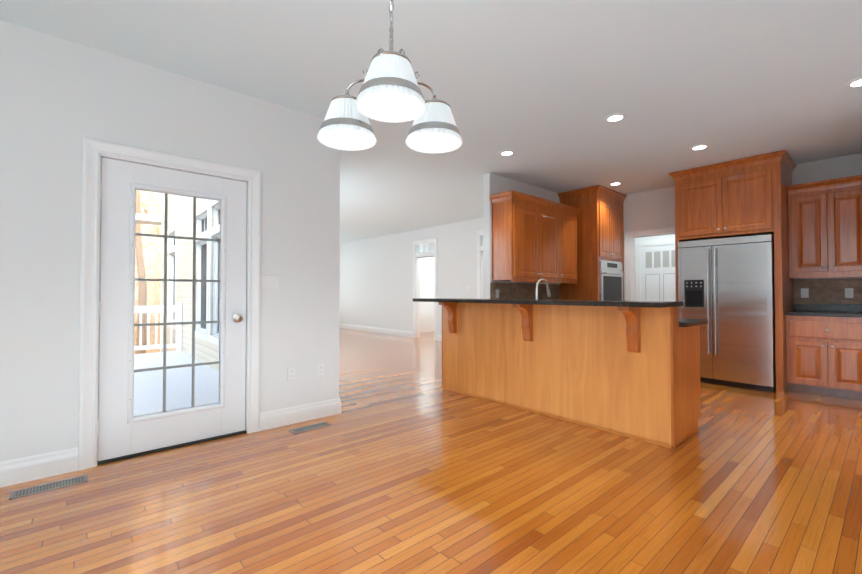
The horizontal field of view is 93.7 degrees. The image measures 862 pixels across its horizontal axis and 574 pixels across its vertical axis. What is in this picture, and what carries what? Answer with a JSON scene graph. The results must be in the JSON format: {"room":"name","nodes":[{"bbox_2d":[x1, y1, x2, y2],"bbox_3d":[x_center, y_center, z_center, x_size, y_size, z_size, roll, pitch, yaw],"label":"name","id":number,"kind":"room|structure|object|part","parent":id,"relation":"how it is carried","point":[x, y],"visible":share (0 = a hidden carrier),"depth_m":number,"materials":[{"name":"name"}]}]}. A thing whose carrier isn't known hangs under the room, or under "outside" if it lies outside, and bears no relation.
{"room":"kitchen","nodes":[
{"label":"kitchen","id":0,"kind":"room"},
{"bbox_2d":[0,20,317,461],"bbox_3d":[-2.762,-0.205,2.277,4.450,2.740,0.170,1,-1,-41],"label":"wall","id":1,"kind":"structure","parent":0,"point":[60,98],"depth_m":2.60,"materials":[{"name":"white paint"}]},
{"bbox_2d":[78,137,260,470],"bbox_3d":[-1.900,0.108,3.041,1.118,2.136,0.236,1,-1,-41],"label":"door frame","id":2,"kind":"structure","parent":1,"relation":"attached to","point":[94,151],"depth_m":2.70,"materials":[{"name":"white wood"}]},
{"bbox_2d":[98,157,246,460],"bbox_3d":[-1.853,0.147,2.980,0.934,2.020,0.130,1,-1,-41],"label":"patio door","id":3,"kind":"structure","parent":1,"relation":"in","point":[123,430],"depth_m":2.91,"materials":[{"name":"white wood"}]},
{"bbox_3d":[-1.860,0.111,2.996,0.596,1.596,0.048,1,-1,-41],"label":"glass","id":4,"kind":"part","parent":3,"relation":"part of","materials":[{"name":"grey"}]},
{"bbox_3d":[-1.534,0.249,3.243,0.106,0.068,0.110,1,-1,-41],"label":"knob","id":5,"kind":"part","parent":3,"relation":"part of","materials":[{"name":"silver metal"}]},
{"bbox_2d":[260,275,279,288],"bbox_3d":[-1.349,-0.039,3.385,0.162,0.115,0.014,1,-1,-41],"label":"light switch","id":6,"kind":"object","parent":1,"relation":"attached to","point":[269,282],"visible":1,"depth_m":3.38,"materials":[{"name":"white plastic"}]},
{"bbox_2d":[287,367,295,380],"bbox_3d":[-1.207,0.753,3.500,0.070,0.115,0.009,1,-1,-41],"label":"outlet","id":7,"kind":"object","parent":1,"relation":"attached to","point":[291,373],"visible":1,"depth_m":3.50,"materials":[{"name":"white plastic"}]},
{"bbox_2d":[317,363,323,376],"bbox_3d":[-1.004,0.756,3.678,0.070,0.115,0.009,1,-1,-41],"label":"outlet","id":8,"kind":"object","parent":1,"relation":"attached to","point":[320,369],"visible":1,"depth_m":3.67,"materials":[{"name":"white plastic"}]},
{"bbox_2d":[161,193,219,370],"bbox_3d":[-4.037,-0.763,7.107,0.024,4.800,8.719,1,-1,-41],"label":"siding","id":9,"kind":"object","parent":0,"point":[204,350],"depth_m":8.05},
{"bbox_2d":[167,200,219,344],"bbox_3d":[-4.063,-0.238,7.289,0.293,2.255,6.400,1,-1,-41],"label":"window","id":10,"kind":"structure","parent":9,"relation":"in","point":[205,230],"depth_m":7.03,"materials":[{"name":"white"}]},
{"bbox_2d":[170,117,339,401],"bbox_3d":[-3.880,-0.133,7.105,0.220,2.740,8.915,1,-1,-41],"label":"wall","id":11,"kind":"structure","parent":0,"point":[328,256],"depth_m":3.75,"materials":[{"name":"white paint"}]},
{"bbox_2d":[0,323,441,487],"bbox_3d":[-1.653,1.128,4.659,9.280,0.145,15.500,1,-1,-41],"label":"baseboard","id":12,"kind":"structure","parent":11,"relation":"attached to","point":[28,468],"depth_m":2.57,"materials":[{"name":"white wood"}]},
{"bbox_2d":[339,217,482,334],"bbox_3d":[-0.343,-0.085,10.337,0.140,2.740,8.700,1,-1,-41],"label":"wall","id":13,"kind":"structure","parent":0,"point":[376,281],"depth_m":10.88,"materials":[{"name":"white paint"}]},
{"bbox_2d":[413,230,482,339],"bbox_3d":[0.621,0.038,9.219,0.165,2.461,3.112,1,-1,-41],"label":"trim","id":14,"kind":"structure","parent":13,"relation":"attached to","point":[424,248],"depth_m":10.02,"materials":[{"name":"white paint"}]},
{"bbox_2d":[420,257,434,331],"bbox_3d":[0.761,-0.070,11.368,2.880,2.740,8.600,1,-1,-41],"label":"wall beyond the rooms","id":15,"kind":"structure","parent":0,"point":[427,290],"depth_m":11.81,"materials":[{"name":"white paint"}]},
{"bbox_2d":[0,328,861,573],"bbox_3d":[-0.516,1.275,5.651,12.300,0.120,15.500,1,-1,-41],"label":"floor","id":16,"kind":"structure","parent":0,"point":[404,463],"depth_m":2.26,"materials":[{"name":"brown wood"}]},
{"bbox_2d":[9,474,87,499],"bbox_3d":[-2.220,1.164,2.358,0.330,0.005,0.110,1,-1,-41],"label":"floor vent","id":17,"kind":"object","parent":16,"relation":"in","point":[46,487],"visible":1,"depth_m":2.35,"materials":[{"name":"silver metal"}]},
{"bbox_2d":[289,422,330,433],"bbox_3d":[-1.009,1.179,3.389,0.330,0.005,0.110,1,-1,-41],"label":"floor vent","id":18,"kind":"object","parent":16,"relation":"in","point":[309,427],"visible":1,"depth_m":3.38,"materials":[{"name":"silver metal"}]},
{"bbox_2d":[449,311,484,394],"bbox_3d":[0.611,0.765,4.822,0.502,0.875,0.618,1,-1,-41],"label":"base cabinet","id":19,"kind":"object","parent":16,"relation":"on","point":[466,332],"depth_m":4.50,"materials":[{"name":"brown wood"}]},
{"bbox_2d":[485,315,508,402],"bbox_3d":[0.920,0.760,4.469,0.502,0.875,0.321,1,-1,-41],"label":"base cabinet","id":20,"kind":"object","parent":16,"relation":"on","point":[496,326],"depth_m":4.18,"materials":[{"name":"brown wood"}]},
{"bbox_2d":[509,315,556,414],"bbox_3d":[1.212,0.755,4.135,0.502,0.875,0.566,1,-1,-41],"label":"base cabinet","id":21,"kind":"object","parent":16,"relation":"on","point":[532,342],"depth_m":3.84,"materials":[{"name":"brown wood"}]},
{"bbox_2d":[557,319,608,426],"bbox_3d":[1.539,0.749,3.760,0.502,0.875,0.496,1,-1,-41],"label":"base cabinet","id":22,"kind":"object","parent":16,"relation":"on","point":[582,344],"depth_m":3.46,"materials":[{"name":"brown wood"}]},
{"bbox_2d":[558,185,626,300],"bbox_3d":[2.633,-0.138,6.525,0.947,2.732,0.713,1,-1,-41],"label":"tall cabinet","id":23,"kind":"object","parent":16,"relation":"on","point":[600,247],"visible":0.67,"depth_m":6.23,"materials":[{"name":"brown wood"}]},
{"bbox_2d":[599,260,624,300],"bbox_3d":[2.835,-0.033,6.283,0.740,0.745,0.086,1,-1,-41],"label":"oven","id":24,"kind":"object","parent":23,"relation":"in","point":[611,274],"depth_m":6.26,"materials":[{"name":"silver metal"}]},
{"bbox_2d":[609,323,700,446],"bbox_3d":[1.873,0.743,3.378,0.502,0.875,0.518,1,-1,-41],"label":"base cabinet","id":25,"kind":"object","parent":16,"relation":"on","point":[630,369],"depth_m":3.10,"materials":[{"name":"brown wood"}]},
{"bbox_2d":[413,299,682,306],"bbox_3d":[0.835,0.138,3.877,0.460,0.036,2.675,1,-1,-41],"label":"countertop","id":26,"kind":"structure","parent":25,"relation":"on","point":[544,303],"depth_m":3.33,"materials":[{"name":"black stone"}]},
{"bbox_2d":[453,311,707,326],"bbox_3d":[1.255,0.297,4.117,0.530,0.036,2.538,1,-1,-41],"label":"countertop","id":27,"kind":"structure","parent":25,"relation":"on","point":[528,314],"depth_m":3.34,"materials":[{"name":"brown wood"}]},
{"bbox_2d":[669,150,796,392],"bbox_3d":[3.846,-0.158,5.179,0.892,2.732,1.186,1,-1,-41],"label":"tall cabinet","id":28,"kind":"object","parent":16,"relation":"on","point":[734,284],"visible":1,"depth_m":4.84,"materials":[{"name":"brown wood"}]},
{"bbox_2d":[678,234,775,392],"bbox_3d":[3.816,0.308,5.163,0.836,1.800,0.952,1,-1,-41],"label":"fridge","id":29,"kind":"object","parent":28,"relation":"in","point":[730,283],"depth_m":4.84,"materials":[{"name":"silver metal"}]},
{"bbox_2d":[785,278,861,400],"bbox_3d":[4.644,0.547,4.436,0.654,1.300,1.064,1,-1,-41],"label":"base cabinet","id":30,"kind":"object","parent":16,"relation":"on","point":[824,338],"visible":0.98,"depth_m":4.48,"materials":[{"name":"brown wood"}]},
{"bbox_2d":[801,288,808,297],"bbox_3d":[4.596,0.075,4.969,0.014,0.115,0.070,1,-1,-41],"label":"outlet","id":31,"kind":"object","parent":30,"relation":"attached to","point":[804,292],"visible":1,"depth_m":4.97,"materials":[{"name":"white plastic"}]},
{"bbox_2d":[845,288,853,297],"bbox_3d":[4.848,0.071,4.685,0.009,0.115,0.070,1,-1,-41],"label":"outlet","id":32,"kind":"object","parent":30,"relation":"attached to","point":[849,293],"visible":1,"depth_m":4.68,"materials":[{"name":"white plastic"}]},
{"bbox_2d":[0,0,861,243],"bbox_3d":[-0.516,-1.584,5.693,12.300,0.120,15.500,1,-1,-41],"label":"ceiling","id":33,"kind":"structure","parent":0,"point":[542,89],"depth_m":2.96,"materials":[{"name":"white paint"}]},
{"bbox_2d":[317,0,462,153],"bbox_3d":[-0.120,-1.072,1.504,0.526,1.027,0.554,1,-1,-41],"label":"chandelier","id":34,"kind":"object","parent":33,"relation":"hanging from","point":[390,91],"visible":1,"depth_m":1.46,"materials":[{"name":"white glass"}]},
{"bbox_2d":[499,150,514,155],"bbox_3d":[0.872,-1.534,4.635,0.184,0.010,0.184,1,-1,-41],"label":"recessed light","id":35,"kind":"object","parent":33,"relation":"in","point":[506,152],"visible":0.98,"depth_m":4.62,"materials":[{"name":"white"}]},
{"bbox_2d":[604,113,625,121],"bbox_3d":[1.688,-1.548,3.701,0.184,0.010,0.184,1,-1,-41],"label":"recessed light","id":36,"kind":"object","parent":33,"relation":"in","point":[615,117],"visible":0.96,"depth_m":3.68,"materials":[{"name":"white"}]},
{"bbox_2d":[609,182,621,185],"bbox_3d":[2.711,-1.515,5.935,0.184,0.010,0.184,1,-1,-41],"label":"recessed light","id":37,"kind":"object","parent":33,"relation":"in","point":[614,183],"visible":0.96,"depth_m":5.90,"materials":[{"name":"white"}]},
{"bbox_2d":[690,144,709,149],"bbox_3d":[2.958,-1.537,4.452,0.184,0.010,0.184,1,-1,-41],"label":"recessed light","id":38,"kind":"object","parent":33,"relation":"in","point":[700,147],"visible":0.98,"depth_m":4.44,"materials":[{"name":"white"}]},
{"bbox_2d":[845,77,861,87],"bbox_3d":[3.276,-1.558,3.070,0.184,0.010,0.184,1,-1,-41],"label":"recessed light","id":39,"kind":"object","parent":33,"relation":"in","point":[855,83],"visible":1,"depth_m":3.09,"materials":[{"name":"white"}]},
{"bbox_2d":[483,173,559,298],"bbox_3d":[2.761,-0.132,7.194,5.360,2.740,0.120,1,-1,-41],"label":"wall","id":40,"kind":"structure","parent":0,"point":[493,184],"depth_m":5.47,"materials":[{"name":"white paint"}]},
{"bbox_2d":[490,283,559,299],"bbox_3d":[1.653,0.581,5.686,1.710,1.270,0.672,1,-1,-41],"label":"backsplash","id":41,"kind":"structure","parent":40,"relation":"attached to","point":[516,291],"depth_m":5.86,"materials":[{"name":"brown tile"}]},
{"bbox_2d":[489,190,560,281],"bbox_3d":[1.336,-0.651,5.642,1.080,1.130,0.350,1,-1,-41],"label":"upper cabinet","id":42,"kind":"object","parent":40,"relation":"attached to","point":[534,238],"depth_m":5.37,"materials":[{"name":"brown wood"}]},
{"bbox_2d":[561,204,579,281],"bbox_3d":[1.950,-0.643,6.178,0.550,1.130,0.350,1,-1,-41],"label":"upper cabinet","id":43,"kind":"object","parent":40,"relation":"attached to","point":[568,213],"depth_m":6.05,"materials":[{"name":"brown wood"}]},
{"bbox_2d":[635,234,674,300],"bbox_3d":[4.983,-0.133,7.144,0.120,2.740,2.880,1,-1,-41],"label":"wall","id":44,"kind":"structure","parent":0,"point":[655,237],"depth_m":7.91,"materials":[{"name":"white paint"}]},
{"bbox_2d":[623,153,861,310],"bbox_3d":[5.006,-0.170,4.641,0.140,2.740,6.680,1,-1,-41],"label":"wall","id":45,"kind":"structure","parent":0,"point":[651,209],"depth_m":6.14,"materials":[{"name":"white paint"}]},
{"bbox_2d":[624,226,675,300],"bbox_3d":[3.561,0.160,6.275,0.163,2.131,1.012,1,-1,-41],"label":"door","id":46,"kind":"structure","parent":45,"relation":"attached to","point":[655,271],"depth_m":6.30,"materials":[{"name":"white wood"}]},
{"bbox_2d":[787,175,861,278],"bbox_3d":[4.617,-0.657,4.690,0.384,1.105,0.674,1,-1,-41],"label":"upper cabinet","id":47,"kind":"object","parent":45,"relation":"attached to","point":[824,228],"visible":0.98,"depth_m":4.60,"materials":[{"name":"brown wood"}]},
{"label":"outside","id":48,"kind":"structure","parent":0,"visible":0},
{"bbox_3d":[-13.279,3.915,14.977,80.000,0.120,80.000,1,-1,-41],"label":"ground","id":49,"kind":"structure","parent":48,"visible":0},
{"bbox_2d":[133,190,218,415],"bbox_3d":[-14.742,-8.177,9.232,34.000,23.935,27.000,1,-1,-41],"label":"deck","id":50,"kind":"object","parent":49,"relation":"on","point":[155,406],"depth_m":7.90,"materials":[{"name":"white wood"}]},
{"bbox_3d":[-6.068,0.789,3.546,7.660,1.090,5.955,1,-1,-41],"label":"railing","id":51,"kind":"part","parent":50,"relation":"part of","materials":[{"name":"white wood"}]}
]}

